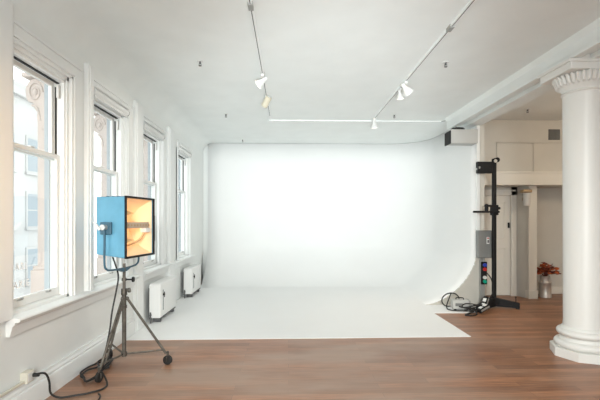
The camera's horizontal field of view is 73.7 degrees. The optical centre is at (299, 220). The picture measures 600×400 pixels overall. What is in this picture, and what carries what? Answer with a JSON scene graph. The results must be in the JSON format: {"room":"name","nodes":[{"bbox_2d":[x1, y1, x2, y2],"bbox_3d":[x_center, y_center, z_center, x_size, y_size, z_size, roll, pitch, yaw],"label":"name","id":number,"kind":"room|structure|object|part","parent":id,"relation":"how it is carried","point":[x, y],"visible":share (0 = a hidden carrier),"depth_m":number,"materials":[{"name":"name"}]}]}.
{"room":"studio","nodes":[
{"label":"studio","id":0,"kind":"room"},
{"bbox_2d":[0,4,202,393],"bbox_3d":[-2.301,-0.210,3.303,0.210,3.420,13.335,0,0,-2],"label":"wall","id":1,"kind":"structure","parent":0,"point":[37,348],"depth_m":3.96,"materials":[{"name":"white paint"}]},
{"bbox_2d":[0,0,13,322],"bbox_3d":[-2.162,-0.450,2.744,0.076,2.360,0.510,0,0,-2],"label":"pilaster","id":2,"kind":"object","parent":1,"relation":"attached to","point":[6,6],"visible":0.99,"depth_m":2.90,"materials":[{"name":"white paint"}]},
{"bbox_2d":[0,381,24,397],"bbox_3d":[-2.145,1.258,2.635,0.020,0.020,0.990,0,0,-2],"label":"raceway","id":3,"kind":"structure","parent":1,"relation":"attached to","point":[22,382],"depth_m":2.98,"materials":[{"name":"beige plastic"}]},
{"bbox_2d":[20,369,39,383],"bbox_3d":[-2.139,1.234,3.171,0.106,0.087,0.092,0,0,-2],"label":"outlet box","id":4,"kind":"object","parent":1,"relation":"attached to","point":[28,375],"visible":0.95,"depth_m":3.15,"materials":[{"name":"beige plastic"}]},
{"bbox_3d":[-2.134,1.234,3.170,0.005,0.067,0.070,0,0,-2],"label":"plate","id":5,"kind":"part","parent":4,"relation":"part of","materials":[{"name":"white plastic"}]},
{"bbox_2d":[14,20,83,314],"bbox_3d":[-2.288,-0.398,3.521,0.244,2.245,1.050,0,0,-2],"label":"window","id":6,"kind":"structure","parent":1,"relation":"in","point":[62,79],"depth_m":3.78,"materials":[{"name":"white paint"}]},
{"bbox_3d":[-2.342,-0.945,3.414,0.035,0.740,0.768,0,0,-2],"label":"sash","id":7,"kind":"part","parent":6,"relation":"part of","materials":[{"name":"white paint"}]},
{"bbox_3d":[-2.292,0.035,3.416,0.035,1.320,0.768,0,0,-2],"label":"sash","id":8,"kind":"part","parent":6,"relation":"part of","materials":[{"name":"white paint"}]},
{"bbox_2d":[0,316,134,399],"bbox_3d":[-2.108,1.386,1.040,0.065,0.228,8.600,0,0,-2],"label":"baseboard","id":9,"kind":"structure","parent":1,"relation":"attached to","point":[61,372],"depth_m":3.73,"materials":[{"name":"white paint"}]},
{"bbox_2d":[4,274,140,336],"bbox_3d":[-2.208,0.791,4.178,0.205,0.147,2.440,0,0,-2],"label":"window sill","id":10,"kind":"structure","parent":1,"relation":"attached to","point":[21,322],"depth_m":3.56,"materials":[{"name":"white paint"}]},
{"bbox_2d":[84,63,93,290],"bbox_3d":[-2.203,-0.450,4.173,0.076,2.360,0.130,0,0,-2],"label":"pilaster","id":11,"kind":"object","parent":1,"relation":"attached to","point":[88,69],"visible":0.88,"depth_m":4.12,"materials":[{"name":"white paint"}]},
{"bbox_2d":[94,78,133,286],"bbox_3d":[-2.310,-0.398,4.791,0.273,2.245,1.110,0,0,-2],"label":"window","id":12,"kind":"structure","parent":1,"relation":"in","point":[118,113],"depth_m":5.08,"materials":[{"name":"white paint"}]},
{"bbox_3d":[-2.378,-0.945,4.684,0.035,0.740,0.828,0,0,-2],"label":"sash","id":13,"kind":"part","parent":12,"relation":"part of","materials":[{"name":"glass"}]},
{"bbox_3d":[-2.328,0.035,4.685,0.035,1.320,0.828,0,0,-2],"label":"sash","id":14,"kind":"part","parent":12,"relation":"part of","materials":[{"name":"white paint"}]},
{"bbox_3d":[-2.338,-0.323,4.685,0.195,2.095,0.900,0,0,-2],"label":"frame","id":15,"kind":"part","parent":12,"relation":"part of","materials":[{"name":"white paint"}]},
{"bbox_2d":[133,100,142,331],"bbox_3d":[-2.242,-0.065,5.538,0.076,3.130,0.280,0,0,-2],"label":"pilaster","id":16,"kind":"object","parent":1,"relation":"attached to","point":[138,108],"visible":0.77,"depth_m":5.45,"materials":[{"name":"white paint"}]},
{"bbox_2d":[143,114,166,270],"bbox_3d":[-2.352,-0.398,6.250,0.273,2.245,1.150,0,0,-2],"label":"window","id":17,"kind":"structure","parent":1,"relation":"in","point":[156,136],"depth_m":6.58,"materials":[{"name":"white paint"}]},
{"bbox_3d":[-2.420,-0.945,6.143,0.035,0.740,0.868,0,0,-2],"label":"sash","id":18,"kind":"part","parent":17,"relation":"part of","materials":[{"name":"white paint"}]},
{"bbox_3d":[-2.370,0.035,6.144,0.035,1.320,0.868,0,0,-2],"label":"sash","id":19,"kind":"part","parent":17,"relation":"part of","materials":[{"name":"white paint"}]},
{"bbox_3d":[-2.380,-0.323,6.144,0.195,2.095,0.940,0,0,-2],"label":"frame","id":20,"kind":"part","parent":17,"relation":"part of","materials":[{"name":"white paint"}]},
{"bbox_2d":[143,263,172,281],"bbox_3d":[-2.269,0.791,6.287,0.205,0.147,1.220,0,0,-2],"label":"window sill","id":21,"kind":"structure","parent":1,"relation":"attached to","point":[155,271],"depth_m":6.17,"materials":[{"name":"white paint"}]},
{"bbox_2d":[167,127,174,275],"bbox_3d":[-2.286,-0.065,7.062,0.076,3.130,0.330,0,0,-2],"label":"pilaster","id":22,"kind":"object","parent":1,"relation":"attached to","point":[170,132],"visible":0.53,"depth_m":6.99,"materials":[{"name":"white paint"}]},
{"bbox_2d":[176,140,192,259],"bbox_3d":[-2.404,-0.398,8.062,0.273,2.245,1.165,0,0,-2],"label":"window","id":23,"kind":"structure","parent":1,"relation":"in","point":[183,153],"depth_m":8.38,"materials":[{"name":"white paint"}]},
{"bbox_3d":[-2.473,-0.945,7.982,0.035,0.740,0.828,0,0,-2],"label":"sash","id":24,"kind":"part","parent":23,"relation":"part of","materials":[{"name":"white paint"}]},
{"bbox_3d":[-2.423,0.035,7.984,0.035,1.320,0.828,0,0,-2],"label":"sash","id":25,"kind":"part","parent":23,"relation":"part of","materials":[{"name":"white paint"}]},
{"bbox_3d":[-2.433,-0.323,7.983,0.195,2.095,0.900,0,0,-2],"label":"frame","id":26,"kind":"part","parent":23,"relation":"part of","materials":[{"name":"white paint"}]},
{"bbox_2d":[175,255,195,267],"bbox_3d":[-2.315,0.791,7.892,0.205,0.147,1.330,0,0,-2],"label":"window sill","id":27,"kind":"structure","parent":1,"relation":"attached to","point":[184,260],"depth_m":7.78,"materials":[{"name":"white paint"}]},
{"bbox_2d":[203,145,207,277],"bbox_3d":[2.121,-0.210,10.075,9.580,3.420,0.150,0,0,-2],"label":"wall","id":28,"kind":"structure","parent":0,"point":[205,151],"depth_m":9.87,"materials":[{"name":"white paint"}]},
{"bbox_2d":[45,283,599,399],"bbox_3d":[2.352,1.560,3.437,9.900,0.120,13.535,0,0,-2],"label":"floor","id":29,"kind":"structure","parent":0,"point":[507,355],"depth_m":4.09,"materials":[{"name":"brown wood"}]},
{"bbox_2d":[39,257,118,398],"bbox_3d":[-1.940,0.934,3.719,0.410,1.133,1.035,0,0,-2],"label":"power cable","id":30,"kind":"object","parent":29,"relation":"on","point":[106,366],"visible":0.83,"depth_m":3.91,"materials":[{"name":"black rubber"}]},
{"bbox_2d":[94,269,171,382],"bbox_3d":[-1.824,1.000,4.000,0.831,1.000,0.659,0,0,17],"label":"stand","id":31,"kind":"object","parent":29,"relation":"on","point":[167,359],"visible":1,"depth_m":4.12,"materials":[{"name":"metal"}]},
{"bbox_3d":[-1.846,1.093,3.924,0.081,0.599,0.392,0,0,-2],"label":"leg","id":32,"kind":"part","parent":31,"relation":"part of","materials":[{"name":"metal"}]},
{"bbox_3d":[-1.811,1.062,3.925,0.016,0.534,0.384,0,0,2],"label":"leg rail","id":33,"kind":"part","parent":31,"relation":"part of","materials":[{"name":"metal"}]},
{"bbox_2d":[93,196,154,271],"bbox_3d":[-1.787,0.137,4.117,0.315,0.768,0.671,0,0,8],"label":"studio softlight","id":34,"kind":"object","parent":31,"relation":"on","point":[125,225],"visible":1,"depth_m":3.89,"materials":[{"name":"blue metal"}]},
{"bbox_3d":[-1.879,0.061,3.829,0.054,0.054,0.055,0,0,8],"label":"pivot knob","id":35,"kind":"part","parent":34,"relation":"part of","materials":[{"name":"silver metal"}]},
{"bbox_3d":[-1.871,0.071,3.862,0.115,0.120,0.028,0,0,8],"label":"pivot plate","id":36,"kind":"part","parent":34,"relation":"part of","materials":[{"name":"blue metal"}]},
{"bbox_2d":[127,222,149,246],"bbox_3d":[-1.701,0.136,4.113,0.163,0.251,0.495,0,0,-2],"label":"lamp","id":37,"kind":"object","parent":34,"relation":"attached to","point":[144,227],"depth_m":4.26,"materials":[{"name":"yellow plastic"}]},
{"bbox_3d":[-1.639,0.061,4.114,0.022,0.610,0.544,0,0,8],"label":"frame","id":38,"kind":"part","parent":34,"relation":"part of","materials":[{"name":"black metal"}]},
{"bbox_3d":[-1.595,1.093,4.162,0.413,0.599,0.025,0,0,-6],"label":"leg","id":39,"kind":"part","parent":31,"relation":"part of","materials":[{"name":"metal"}]},
{"bbox_2d":[127,126,478,339],"bbox_3d":[0.468,-0.203,7.517,5.562,3.424,4.830,0,0,-2],"label":"cyclorama","id":40,"kind":"object","parent":29,"relation":"on","point":[306,241],"visible":0.97,"depth_m":9.56,"materials":[{"name":"white paint"}]},
{"bbox_2d":[149,276,175,323],"bbox_3d":[-2.133,1.206,6.248,0.215,0.575,0.866,0,0,-2],"label":"radiator","id":41,"kind":"object","parent":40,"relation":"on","point":[162,292],"visible":1,"depth_m":5.94,"materials":[{"name":"white metal"}]},
{"bbox_2d":[183,264,200,297],"bbox_3d":[-2.188,1.206,8.148,0.215,0.575,0.826,0,0,-2],"label":"radiator","id":42,"kind":"object","parent":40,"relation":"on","point":[192,273],"visible":1,"depth_m":7.81,"materials":[{"name":"white metal"}]},
{"bbox_3d":[2.751,1.037,7.144,1.020,0.926,0.036,0,0,-2],"label":"panel","id":43,"kind":"part","parent":40,"relation":"part of","materials":[{"name":"white paint"}]},
{"bbox_2d":[441,292,475,311],"bbox_3d":[2.678,1.360,6.745,0.463,0.262,0.430,0,0,-2],"label":"cable","id":44,"kind":"object","parent":40,"relation":"on","point":[450,293],"visible":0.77,"depth_m":6.83,"materials":[{"name":"black rubber"}]},
{"bbox_2d":[451,297,470,309],"bbox_3d":[2.721,1.394,6.777,0.290,0.212,0.164,0,0,6],"label":"box","id":45,"kind":"object","parent":40,"relation":"on","point":[455,303],"visible":0.84,"depth_m":6.71,"materials":[{"name":"grey plastic"}]},
{"bbox_2d":[445,127,477,145],"bbox_3d":[2.882,-1.508,7.150,0.497,0.295,0.272,0,0,-2],"label":"housing","id":46,"kind":"object","parent":40,"relation":"attached to","point":[457,136],"visible":1,"depth_m":7.04,"materials":[{"name":"grey metal"}]},
{"bbox_3d":[2.642,-1.475,7.151,0.017,0.230,0.255,0,0,-2],"label":"black plate","id":47,"kind":"part","parent":46,"relation":"part of","materials":[{"name":"black metal"}]},
{"bbox_2d":[459,303,481,311],"bbox_3d":[2.858,1.434,6.655,0.411,0.128,0.335,0,0,-2],"label":"cable tangle","id":48,"kind":"object","parent":40,"relation":"on","point":[472,307],"visible":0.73,"depth_m":6.62,"materials":[{"name":"black rubber"}]},
{"bbox_2d":[481,296,489,303],"bbox_3d":[3.087,1.369,6.673,0.170,0.215,0.084,0,0,-37],"label":"connector","id":49,"kind":"object","parent":48,"relation":"attached to","point":[485,298],"visible":0.61,"depth_m":6.66,"materials":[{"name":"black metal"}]},
{"bbox_2d":[465,311,477,315],"bbox_3d":[2.779,1.480,6.407,0.388,0.046,0.140,0,0,-37],"label":"cable","id":50,"kind":"object","parent":29,"relation":"on","point":[466,314],"visible":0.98,"depth_m":6.37,"materials":[{"name":"black rubber"}]},
{"bbox_2d":[479,258,484,302],"bbox_3d":[3.237,1.075,7.120,0.090,0.850,0.049,0,0,-2],"label":"strut","id":51,"kind":"object","parent":29,"relation":"on","point":[481,286],"visible":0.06,"depth_m":7.09,"materials":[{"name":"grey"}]},
{"bbox_2d":[481,262,486,283],"bbox_3d":[3.254,0.920,7.051,0.100,0.400,0.080,0,0,-2],"label":"panel","id":52,"kind":"object","parent":51,"relation":"attached to","point":[483,264],"visible":1,"depth_m":7.05,"materials":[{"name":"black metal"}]},
{"bbox_2d":[477,303,489,312],"bbox_3d":[2.965,1.409,6.462,0.224,0.134,0.084,0,0,-22],"label":"connector","id":53,"kind":"object","parent":29,"relation":"on","point":[484,307],"visible":1,"depth_m":6.43,"materials":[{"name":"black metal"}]},
{"bbox_2d":[473,157,519,309],"bbox_3d":[3.316,0.202,6.849,0.833,2.597,0.346,0,0,-13],"label":"stand","id":54,"kind":"object","parent":29,"relation":"on","point":[481,167],"visible":0.94,"depth_m":6.91,"materials":[{"name":"black metal"}]},
{"bbox_3d":[3.161,1.403,6.784,0.516,0.155,0.100,0,0,-37],"label":"leg","id":55,"kind":"part","parent":54,"relation":"part of","materials":[{"name":"black metal"}]},
{"bbox_3d":[3.194,-0.158,6.860,0.450,0.035,0.050,0,0,-2],"label":"horizontal arm","id":56,"kind":"part","parent":54,"relation":"part of","materials":[{"name":"black metal"}]},
{"bbox_3d":[3.242,-0.235,6.861,0.155,0.120,0.070,0,0,-2],"label":"clamp knob","id":57,"kind":"part","parent":54,"relation":"part of","materials":[{"name":"black metal"}]},
{"bbox_3d":[3.367,0.180,6.940,0.060,2.520,0.060,0,0,-2],"label":"post","id":58,"kind":"part","parent":54,"relation":"part of","materials":[{"name":"black metal"}]},
{"bbox_3d":[3.549,1.403,6.870,0.390,0.155,0.100,0,0,21],"label":"leg","id":59,"kind":"part","parent":54,"relation":"part of","materials":[{"name":"black metal"}]},
{"bbox_2d":[525,186,537,298],"bbox_3d":[4.485,0.405,7.975,0.185,2.190,0.555,0,0,-2],"label":"pier","id":60,"kind":"object","parent":29,"relation":"on","point":[532,292],"visible":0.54,"depth_m":7.71,"materials":[{"name":"white paint"}]},
{"bbox_2d":[538,275,551,297],"bbox_3d":[4.816,1.288,7.862,0.223,0.425,0.223,0,0,33],"label":"metal vase","id":61,"kind":"object","parent":29,"relation":"on","point":[545,285],"visible":0.98,"depth_m":7.78,"materials":[{"name":"silver metal"}]},
{"bbox_2d":[537,262,561,275],"bbox_3d":[4.819,0.979,7.871,0.559,0.327,0.396,0,0,25],"label":"bouquet","id":62,"kind":"object","parent":61,"relation":"in","point":[544,269],"visible":0.87,"depth_m":7.83,"materials":[{"name":"red plant"}]},
{"bbox_2d":[537,54,599,364],"bbox_3d":[3.178,-0.131,4.478,0.720,3.262,0.664,0,0,-2],"label":"column","id":63,"kind":"structure","parent":29,"relation":"on","point":[577,80],"depth_m":4.32,"materials":[{"name":"white paint"}]},
{"bbox_2d":[445,18,599,129],"bbox_3d":[3.123,-1.823,2.216,0.510,0.235,10.650,0,0,-2],"label":"beam","id":64,"kind":"structure","parent":63,"relation":"on","point":[523,86],"depth_m":5.25,"materials":[{"name":"paint"}]},
{"bbox_3d":[3.178,1.290,4.478,0.579,0.239,0.579,0,0,-2],"label":"moulding","id":65,"kind":"part","parent":63,"relation":"part of","materials":[{"name":"white paint"}]},
{"bbox_2d":[77,0,599,143],"bbox_3d":[2.352,-1.980,3.437,9.900,0.120,13.535,0,0,-2],"label":"ceiling","id":66,"kind":"structure","parent":0,"point":[322,59],"depth_m":4.67,"materials":[{"name":"paint"}]},
{"bbox_2d":[9,0,212,152],"bbox_3d":[-2.070,-1.795,3.282,0.270,0.270,13.080,0,0,-2],"label":"cove","id":67,"kind":"object","parent":66,"relation":"attached to","point":[68,21],"visible":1,"depth_m":4.40,"materials":[{"name":"paint"}]},
{"bbox_2d":[247,0,271,119],"bbox_3d":[-0.430,-1.903,3.304,0.044,0.034,8.630,0,0,-2],"label":"track","id":68,"kind":"object","parent":66,"relation":"attached to","point":[250,2],"visible":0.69,"depth_m":4.23,"materials":[{"name":"white metal"}]},
{"bbox_2d":[255,74,267,88],"bbox_3d":[-0.502,-1.808,5.178,0.162,0.180,0.120,0,0,-2],"label":"track spotlight","id":69,"kind":"object","parent":68,"relation":"attached to","point":[260,82],"visible":1,"depth_m":5.16,"materials":[{"name":"white plastic"}]},
{"bbox_2d":[261,95,271,107],"bbox_3d":[-0.510,-1.816,6.087,0.099,0.187,0.185,0,0,-43],"label":"track spotlight","id":70,"kind":"object","parent":68,"relation":"attached to","point":[267,99],"visible":1,"depth_m":6.05,"materials":[{"name":"white plastic"}]},
{"bbox_2d":[268,119,456,126],"bbox_3d":[1.135,-1.806,7.608,3.458,0.227,0.448,0,0,5],"label":"track","id":71,"kind":"object","parent":66,"relation":"attached to","point":[269,120],"visible":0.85,"depth_m":7.62,"materials":[{"name":"white metal"}]},
{"bbox_3d":[1.084,-1.909,7.634,3.275,0.022,0.014,0,0,-2],"label":"rail","id":72,"kind":"part","parent":71,"relation":"part of","materials":[{"name":"white metal"}]},
{"bbox_2d":[372,0,475,120],"bbox_3d":[1.500,-1.903,3.325,0.044,0.034,8.560,0,0,-2],"label":"track","id":73,"kind":"object","parent":66,"relation":"attached to","point":[469,4],"visible":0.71,"depth_m":4.32,"materials":[{"name":"white metal"}]},
{"bbox_2d":[371,118,377,128],"bbox_3d":[1.383,-1.810,7.452,0.132,0.175,0.132,0,0,-2],"label":"track spotlight","id":74,"kind":"object","parent":73,"relation":"attached to","point":[374,125],"visible":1,"depth_m":7.41,"materials":[{"name":"white plastic"}]},
{"bbox_2d":[397,87,403,99],"bbox_3d":[1.440,-1.819,5.729,0.105,0.159,0.110,0,0,-2],"label":"track spotlight","id":75,"kind":"object","parent":73,"relation":"attached to","point":[400,96],"visible":0.98,"depth_m":5.70,"materials":[{"name":"white plastic"}]},
{"bbox_2d":[401,81,412,96],"bbox_3d":[1.459,-1.800,5.486,0.182,0.196,0.144,0,0,-2],"label":"track spotlight","id":76,"kind":"object","parent":73,"relation":"attached to","point":[407,90],"visible":1,"depth_m":5.43,"materials":[{"name":"white plastic"}]},
{"bbox_2d":[480,124,483,229],"bbox_3d":[3.195,-0.210,8.645,0.115,3.420,3.000,0,0,-2],"label":"wall partition","id":77,"kind":"structure","parent":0,"point":[481,126],"depth_m":7.15,"materials":[{"name":"beige paint"}]},
{"bbox_2d":[476,125,479,229],"bbox_3d":[3.169,-0.565,7.127,0.055,2.270,0.035,0,0,-2],"label":"trim","id":78,"kind":"structure","parent":77,"relation":"attached to","point":[477,126],"depth_m":7.11,"materials":[{"name":"white paint"}]},
{"bbox_2d":[476,230,491,261],"bbox_3d":[3.246,0.443,7.044,0.245,0.555,0.135,0,0,-2],"label":"box","id":79,"kind":"object","parent":77,"relation":"attached to","point":[483,237],"visible":0.94,"depth_m":6.99,"materials":[{"name":"grey metal"}]},
{"bbox_3d":[3.250,0.407,6.997,0.220,0.461,0.008,0,0,-2],"label":"door","id":80,"kind":"part","parent":79,"relation":"part of","materials":[{"name":"grey metal"}]},
{"bbox_2d":[517,186,527,297],"bbox_3d":[4.402,0.400,7.929,0.098,2.200,0.412,0,0,-8],"label":"wall","id":81,"kind":"structure","parent":0,"point":[522,211],"depth_m":7.87,"materials":[{"name":"beige paint"}]},
{"bbox_2d":[484,187,516,295],"bbox_3d":[3.815,0.400,8.048,1.110,2.200,0.130,0,0,-2],"label":"door frame","id":82,"kind":"structure","parent":81,"relation":"in","point":[485,188],"depth_m":8.00,"materials":[{"name":"beige paint"}]},
{"bbox_2d":[484,190,515,295],"bbox_3d":[3.792,0.440,8.007,1.040,2.120,0.090,0,0,-2],"label":"door","id":83,"kind":"structure","parent":82,"relation":"attached to","point":[506,199],"depth_m":8.01,"materials":[{"name":"white paint"}]},
{"bbox_3d":[3.791,0.460,8.008,0.640,1.680,0.011,0,0,-2],"label":"panel moulding","id":84,"kind":"part","parent":83,"relation":"part of","materials":[{"name":"white paint"}]},
{"bbox_2d":[520,189,531,205],"bbox_3d":[4.364,-0.453,7.754,0.170,0.305,0.190,0,0,-2],"label":"wall sconce","id":85,"kind":"object","parent":81,"relation":"attached to","point":[526,198],"visible":1,"depth_m":7.67,"materials":[{"name":"white plastic"}]},
{"bbox_3d":[4.380,-0.420,7.729,0.136,0.240,0.136,0,0,-2],"label":"lamp shade","id":86,"kind":"part","parent":85,"relation":"part of","materials":[{"name":"white plastic"}]},
{"bbox_2d":[484,120,561,170],"bbox_3d":[5.125,-1.420,7.724,3.710,1.000,0.172,0,0,-2],"label":"wall","id":87,"kind":"structure","parent":0,"point":[513,156],"depth_m":7.62,"materials":[{"name":"beige paint"}]},
{"bbox_2d":[484,171,561,186],"bbox_3d":[5.125,-0.807,7.728,3.710,0.255,0.345,0,0,-2],"label":"beam","id":88,"kind":"structure","parent":87,"relation":"attached to","point":[504,178],"depth_m":7.55,"materials":[{"name":"white paint"}]},
{"bbox_2d":[496,142,561,170],"bbox_3d":[4.957,-1.220,7.640,2.450,0.560,0.016,0,0,-2],"label":"trim","id":89,"kind":"structure","parent":87,"relation":"attached to","point":[496,142],"depth_m":7.62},
{"bbox_2d":[548,129,559,139],"bbox_3d":[4.853,-1.650,7.633,0.220,0.200,0.020,0,0,-2],"label":"air vent","id":90,"kind":"object","parent":87,"relation":"in","point":[553,134],"visible":1,"depth_m":7.63,"materials":[{"name":"grey metal"}]},
{"bbox_2d":[484,186,561,187],"bbox_3d":[5.102,-0.710,8.520,3.710,0.060,1.260,0,0,-2],"label":"ceiling","id":91,"kind":"structure","parent":0,"point":[484,186],"depth_m":7.88,"materials":[{"name":"beige paint"}]},
{"bbox_2d":[537,188,562,286],"bbox_3d":[5.663,0.400,8.341,2.600,2.200,0.150,0,0,-2],"label":"wall","id":92,"kind":"structure","parent":0,"point":[549,200],"depth_m":8.25,"materials":[{"name":"beige paint"}]},
{"bbox_2d":[537,286,562,293],"bbox_3d":[5.760,1.425,8.259,2.410,0.150,0.030,0,0,-2],"label":"baseboard","id":93,"kind":"structure","parent":92,"relation":"attached to","point":[555,289],"depth_m":8.23,"materials":[{"name":"white paint"}]},
{"label":"outside","id":94,"kind":"structure","parent":0,"visible":0},
{"bbox_3d":[-21.550,10.600,11.886,37.600,0.200,65.000,0,0,-2],"label":"ground","id":95,"kind":"structure","parent":94,"visible":0},
{"bbox_2d":[14,79,37,297],"bbox_3d":[-16.515,1.500,22.035,3.250,18.000,15.000,0,0,-2],"label":"building","id":96,"kind":"structure","parent":95,"relation":"on","point":[25,115],"depth_m":21.98,"materials":[{"name":"white stone"}]},
{"bbox_3d":[-15.016,-6.900,22.078,0.250,0.400,15.000,0,0,-2],"label":"cornice","id":97,"kind":"part","parent":96,"relation":"part of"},
{"bbox_3d":[-15.112,-3.710,22.725,0.035,1.820,1.100,0,0,-2],"label":"pane","id":98,"kind":"part","parent":96,"relation":"part of","materials":[{"name":"clear glass"}]},
{"bbox_3d":[-15.112,-0.610,22.725,0.035,1.820,1.100,0,0,-2],"label":"pane","id":99,"kind":"part","parent":96,"relation":"part of","materials":[{"name":"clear glass"}]},
{"bbox_3d":[-15.112,2.490,22.725,0.035,1.820,1.100,0,0,-2],"label":"pane","id":100,"kind":"part","parent":96,"relation":"part of","materials":[{"name":"clear glass"}]},
{"bbox_2d":[21,73,43,292],"bbox_3d":[-2.571,4.500,4.078,0.275,12.000,0.400,0,0,-2],"label":"stone pier","id":101,"kind":"structure","parent":95,"relation":"on","point":[34,88],"depth_m":3.91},
{"bbox_2d":[94,112,106,274],"bbox_3d":[-2.609,4.500,5.407,0.275,12.000,0.400,0,0,-2],"label":"stone pier","id":102,"kind":"structure","parent":95,"relation":"on","point":[100,122],"depth_m":5.24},
{"bbox_2d":[143,139,147,261],"bbox_3d":[-2.651,4.500,6.877,0.275,12.000,0.400,0,0,-2],"label":"stone pier","id":103,"kind":"structure","parent":95,"relation":"on","point":[145,143],"depth_m":6.71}
]}

